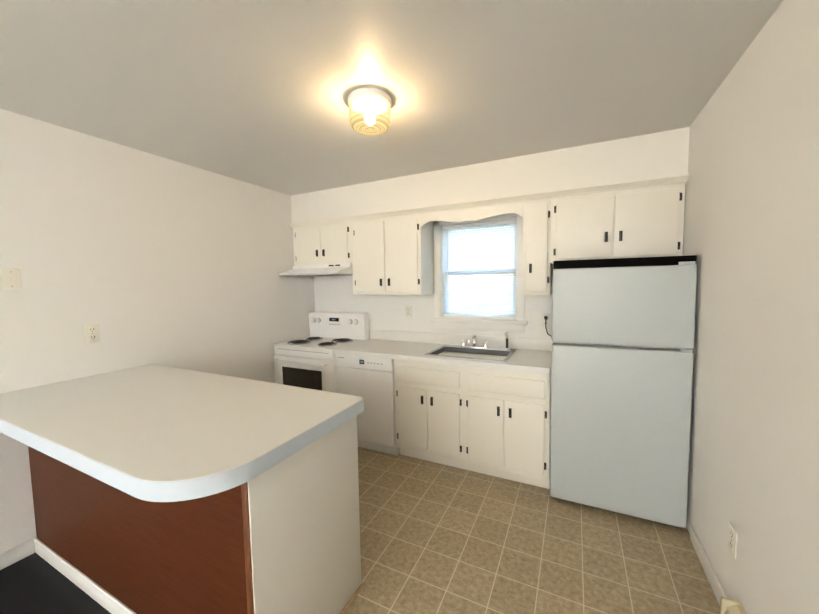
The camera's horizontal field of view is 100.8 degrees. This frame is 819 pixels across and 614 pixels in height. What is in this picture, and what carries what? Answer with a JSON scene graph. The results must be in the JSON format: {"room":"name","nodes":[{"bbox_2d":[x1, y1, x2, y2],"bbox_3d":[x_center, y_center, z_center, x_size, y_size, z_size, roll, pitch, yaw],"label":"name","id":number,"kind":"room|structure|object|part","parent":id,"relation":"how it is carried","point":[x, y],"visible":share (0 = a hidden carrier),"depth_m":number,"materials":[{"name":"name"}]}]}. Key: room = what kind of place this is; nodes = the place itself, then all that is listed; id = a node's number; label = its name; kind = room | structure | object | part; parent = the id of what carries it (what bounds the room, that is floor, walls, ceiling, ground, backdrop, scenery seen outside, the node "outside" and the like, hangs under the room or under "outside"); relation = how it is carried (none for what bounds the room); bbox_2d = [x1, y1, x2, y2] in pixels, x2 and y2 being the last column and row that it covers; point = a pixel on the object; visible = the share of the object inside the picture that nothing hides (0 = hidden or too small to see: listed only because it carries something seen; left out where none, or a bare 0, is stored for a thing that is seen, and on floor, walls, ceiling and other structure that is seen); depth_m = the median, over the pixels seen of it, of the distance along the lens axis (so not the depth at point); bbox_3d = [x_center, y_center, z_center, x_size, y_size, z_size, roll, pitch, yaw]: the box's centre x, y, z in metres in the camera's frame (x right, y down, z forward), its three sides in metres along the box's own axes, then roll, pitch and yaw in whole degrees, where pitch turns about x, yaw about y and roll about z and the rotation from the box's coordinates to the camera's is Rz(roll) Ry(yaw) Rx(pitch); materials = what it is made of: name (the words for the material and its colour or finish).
{"room":"kitchen","nodes":[
{"label":"kitchen","id":0,"kind":"room"},
{"bbox_2d":[0,109,314,553],"bbox_3d":[-2.597,0.240,1.054,0.120,2.450,6.790,1,4,26],"label":"wall","id":1,"kind":"structure","parent":0,"point":[140,258],"depth_m":2.28,"materials":[{"name":"white paint"}]},
{"bbox_2d":[0,268,21,289],"bbox_3d":[-2.139,-0.150,1.822,0.016,0.116,0.072,1,4,26],"label":"light switch","id":2,"kind":"object","parent":1,"relation":"attached to","point":[10,278],"visible":1,"depth_m":1.82,"materials":[{"name":"white plastic"}]},
{"bbox_2d":[0,539,34,569],"bbox_3d":[-3.039,1.490,0.043,0.012,0.083,4.180,1,4,26],"label":"baseboard","id":3,"kind":"structure","parent":1,"relation":"attached to","point":[16,553],"depth_m":1.85,"materials":[{"name":"white paint"}]},
{"bbox_2d":[84,324,99,343],"bbox_3d":[-1.997,0.167,2.133,0.008,0.116,0.072,1,4,26],"label":"electrical outlet","id":4,"kind":"object","parent":1,"relation":"attached to","point":[92,334],"visible":1,"depth_m":2.13,"materials":[{"name":"white plastic"}]},
{"bbox_2d":[0,0,782,195],"bbox_3d":[-1.053,-0.995,0.205,3.600,0.080,6.790,1,4,26],"label":"ceiling","id":5,"kind":"structure","parent":0,"point":[256,92],"depth_m":1.54,"materials":[{"name":"white paint"}]},
{"bbox_2d":[348,88,390,135],"bbox_3d":[-0.205,-0.998,1.759,0.224,0.150,0.224,1,4,26],"label":"ceiling light","id":6,"kind":"object","parent":5,"relation":"attached to","point":[369,111],"visible":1,"depth_m":1.68,"materials":[{"name":"white glass"}]},
{"bbox_2d":[314,221,551,339],"bbox_3d":[0.429,0.041,3.279,3.360,2.450,0.120,1,4,26],"label":"wall","id":7,"kind":"structure","parent":0,"point":[335,294],"depth_m":3.48,"materials":[{"name":"white paint"}]},
{"bbox_2d":[289,216,352,265],"bbox_3d":[-0.840,-0.670,3.598,0.760,0.447,0.322,1,4,26],"label":"upper cabinet","id":8,"kind":"object","parent":7,"relation":"attached to","point":[328,240],"depth_m":3.43,"materials":[{"name":"beige paint"}]},
{"bbox_2d":[279,263,352,276],"bbox_3d":[-0.881,-0.382,3.527,0.750,0.112,0.522,1,4,26],"label":"range hood","id":9,"kind":"object","parent":8,"relation":"attached to","point":[344,269],"visible":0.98,"depth_m":3.36,"materials":[{"name":"white metal"}]},
{"bbox_2d":[349,206,436,294],"bbox_3d":[-0.166,-0.504,3.281,0.735,0.757,0.322,1,4,26],"label":"upper cabinet","id":10,"kind":"object","parent":7,"relation":"attached to","point":[390,252],"depth_m":3.12,"materials":[{"name":"beige paint"}]},
{"bbox_2d":[405,306,411,317],"bbox_3d":[-0.008,0.049,3.422,0.072,0.116,0.008,1,4,26],"label":"electrical outlet","id":11,"kind":"object","parent":7,"relation":"attached to","point":[408,310],"visible":1,"depth_m":3.42,"materials":[{"name":"white plastic"}]},
{"bbox_2d":[370,329,552,348],"bbox_3d":[0.399,0.306,3.234,1.828,0.100,0.020,1,4,26],"label":"backsplash","id":12,"kind":"structure","parent":7,"relation":"attached to","point":[378,335],"depth_m":3.20,"materials":[{"name":"white laminate"}]},
{"bbox_2d":[430,213,527,331],"bbox_3d":[0.630,-0.313,3.120,0.890,1.053,0.188,1,4,26],"label":"window","id":13,"kind":"structure","parent":7,"relation":"in","point":[517,323],"depth_m":3.11,"materials":[{"name":"white paint"}]},
{"bbox_2d":[443,219,516,317],"bbox_3d":[0.632,-0.339,3.122,0.682,0.858,0.038,1,4,26],"label":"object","id":14,"kind":"object","parent":13,"relation":"attached to","point":[452,278],"visible":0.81,"depth_m":3.11,"materials":[{"name":"white plastic"}]},
{"bbox_2d":[521,190,552,294],"bbox_3d":[1.027,-0.480,2.699,0.197,0.762,0.322,1,4,26],"label":"upper cabinet","id":15,"kind":"object","parent":7,"relation":"attached to","point":[536,207],"depth_m":2.55,"materials":[{"name":"beige paint"}]},
{"bbox_2d":[541,314,551,336],"bbox_3d":[1.166,0.157,2.841,0.114,0.200,0.034,1,4,26],"label":"outlet","id":16,"kind":"object","parent":7,"relation":"attached to","point":[545,320],"visible":0.98,"depth_m":2.85,"materials":[{"name":"white plastic"}]},
{"bbox_3d":[1.175,0.167,2.834,0.091,0.180,0.026,1,4,26],"label":"cord","id":17,"kind":"part","parent":16,"relation":"part of","materials":[{"name":"black metal"}]},
{"bbox_2d":[553,173,688,260],"bbox_3d":[1.468,-0.592,2.474,0.790,0.522,0.322,1,4,26],"label":"upper cabinet","id":18,"kind":"object","parent":7,"relation":"attached to","point":[640,217],"depth_m":2.31,"materials":[{"name":"beige paint"}]},
{"bbox_2d":[291,127,689,222],"bbox_3d":[0.317,-1.019,3.011,3.360,0.295,0.315,1,4,26],"label":"soffit","id":19,"kind":"structure","parent":0,"point":[657,154],"depth_m":2.60,"materials":[{"name":"white paint"}]},
{"bbox_2d":[345,447,719,613],"bbox_3d":[-1.014,1.519,0.376,3.600,0.060,6.790,1,4,26],"label":"floor","id":20,"kind":"structure","parent":0,"point":[436,538],"depth_m":1.88,"materials":[{"name":"beige tile"}]},
{"bbox_2d":[0,553,110,613],"bbox_3d":[-2.235,1.551,-0.344,1.798,0.012,4.184,1,4,26],"label":"floor carpet","id":21,"kind":"object","parent":20,"relation":"on","point":[34,583],"visible":1,"depth_m":1.66,"materials":[{"name":"grey carpet"}]},
{"bbox_2d":[28,448,87,593],"bbox_3d":[-1.715,0.941,2.050,0.605,0.888,0.614,1,4,26],"label":"base cabinet","id":22,"kind":"object","parent":20,"relation":"on","point":[59,523],"depth_m":1.76,"materials":[{"name":"brown wood"}]},
{"bbox_2d":[80,472,147,613],"bbox_3d":[-1.185,0.951,1.791,0.574,0.888,0.614,1,4,26],"label":"panel","id":23,"kind":"object","parent":20,"relation":"on","point":[114,559],"depth_m":1.52,"materials":[{"name":"brown wood"}]},
{"bbox_2d":[140,412,362,613],"bbox_3d":[-0.653,0.960,1.526,0.615,0.888,0.624,1,4,26],"label":"base cabinet","id":24,"kind":"object","parent":20,"relation":"on","point":[288,542],"depth_m":1.29,"materials":[{"name":"beige paint"}]},
{"bbox_2d":[0,364,363,523],"bbox_3d":[-1.218,0.484,1.661,1.828,0.058,0.856,1,4,26],"label":"countertop","id":25,"kind":"structure","parent":24,"relation":"on","point":[175,441],"depth_m":1.35,"materials":[{"name":"white laminate"}]},
{"bbox_2d":[272,311,368,392],"bbox_3d":[-0.912,0.676,3.509,0.752,1.195,0.671,1,4,26],"label":"range","id":26,"kind":"object","parent":20,"relation":"on","point":[309,362],"visible":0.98,"depth_m":3.35,"materials":[{"name":"enameled metal"},{"name":"glass"}]},
{"bbox_2d":[335,354,399,455],"bbox_3d":[-0.284,0.845,3.250,0.597,0.872,0.568,1,4,26],"label":"dishwasher","id":27,"kind":"object","parent":20,"relation":"on","point":[369,381],"visible":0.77,"depth_m":2.97,"materials":[{"name":"white metal"}]},
{"bbox_2d":[394,361,464,468],"bbox_3d":[0.275,0.853,3.011,0.610,0.873,0.602,1,4,26],"label":"base cabinet","id":28,"kind":"object","parent":20,"relation":"on","point":[430,399],"depth_m":2.74,"materials":[{"name":"beige paint"}]},
{"bbox_2d":[465,365,550,488],"bbox_3d":[0.824,0.862,2.743,0.612,0.873,0.602,1,4,26],"label":"base cabinet","id":29,"kind":"object","parent":20,"relation":"on","point":[479,403],"depth_m":2.47,"materials":[{"name":"beige paint"}]},
{"bbox_2d":[333,337,550,372],"bbox_3d":[0.265,0.396,2.963,1.828,0.039,0.636,1,4,26],"label":"countertop","id":30,"kind":"structure","parent":29,"relation":"on","point":[525,360],"depth_m":2.75,"materials":[{"name":"white laminate"}]},
{"bbox_2d":[425,345,516,360],"bbox_3d":[0.524,0.465,2.852,0.654,0.179,0.494,1,4,26],"label":"sink","id":31,"kind":"object","parent":30,"relation":"in","point":[491,354],"depth_m":2.93,"materials":[{"name":"silver metal"}]},
{"bbox_2d":[461,335,488,348],"bbox_3d":[0.543,0.307,2.952,0.249,0.122,0.229,1,4,26],"label":"faucet","id":32,"kind":"object","parent":30,"relation":"on","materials":[{"name":"silver metal"}]},
{"bbox_2d":[505,333,508,348],"bbox_3d":[0.829,0.290,2.888,0.040,0.156,0.075,1,4,26],"label":"sprayer","id":33,"kind":"object","parent":30,"relation":"on","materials":[{"name":"black plastic"}]},
{"bbox_2d":[550,255,696,528],"bbox_3d":[1.410,0.499,2.368,0.744,1.630,0.634,1,4,26],"label":"refrigerator","id":34,"kind":"object","parent":20,"relation":"on","point":[622,346],"visible":1,"depth_m":2.07,"materials":[{"name":"grey metal"}]},
{"bbox_2d":[683,0,818,613],"bbox_3d":[0.530,0.295,-0.472,0.120,2.450,6.790,1,4,26],"label":"wall","id":35,"kind":"structure","parent":0,"point":[751,227],"depth_m":1.27,"materials":[{"name":"white paint"}]},
{"bbox_2d":[690,525,726,605],"bbox_3d":[0.338,1.497,-0.672,0.012,0.085,5.860,1,4,26],"label":"baseboard","id":36,"kind":"structure","parent":35,"relation":"attached to","point":[715,585],"depth_m":1.70,"materials":[{"name":"white paint"}]},
{"bbox_2d":[728,522,737,558],"bbox_3d":[1.387,1.002,1.455,0.008,0.116,0.072,1,4,26],"label":"electrical outlet","id":37,"kind":"object","parent":35,"relation":"attached to","point":[732,541],"visible":1,"depth_m":1.45,"materials":[{"name":"white plastic"}]},
{"bbox_2d":[720,597,746,613],"bbox_3d":[0.979,1.341,0.704,0.066,0.190,1.534,1,4,26],"label":"heater","id":38,"kind":"object","parent":35,"relation":"attached to","point":[728,606],"visible":1,"depth_m":1.37,"materials":[{"name":"beige"}]}
]}

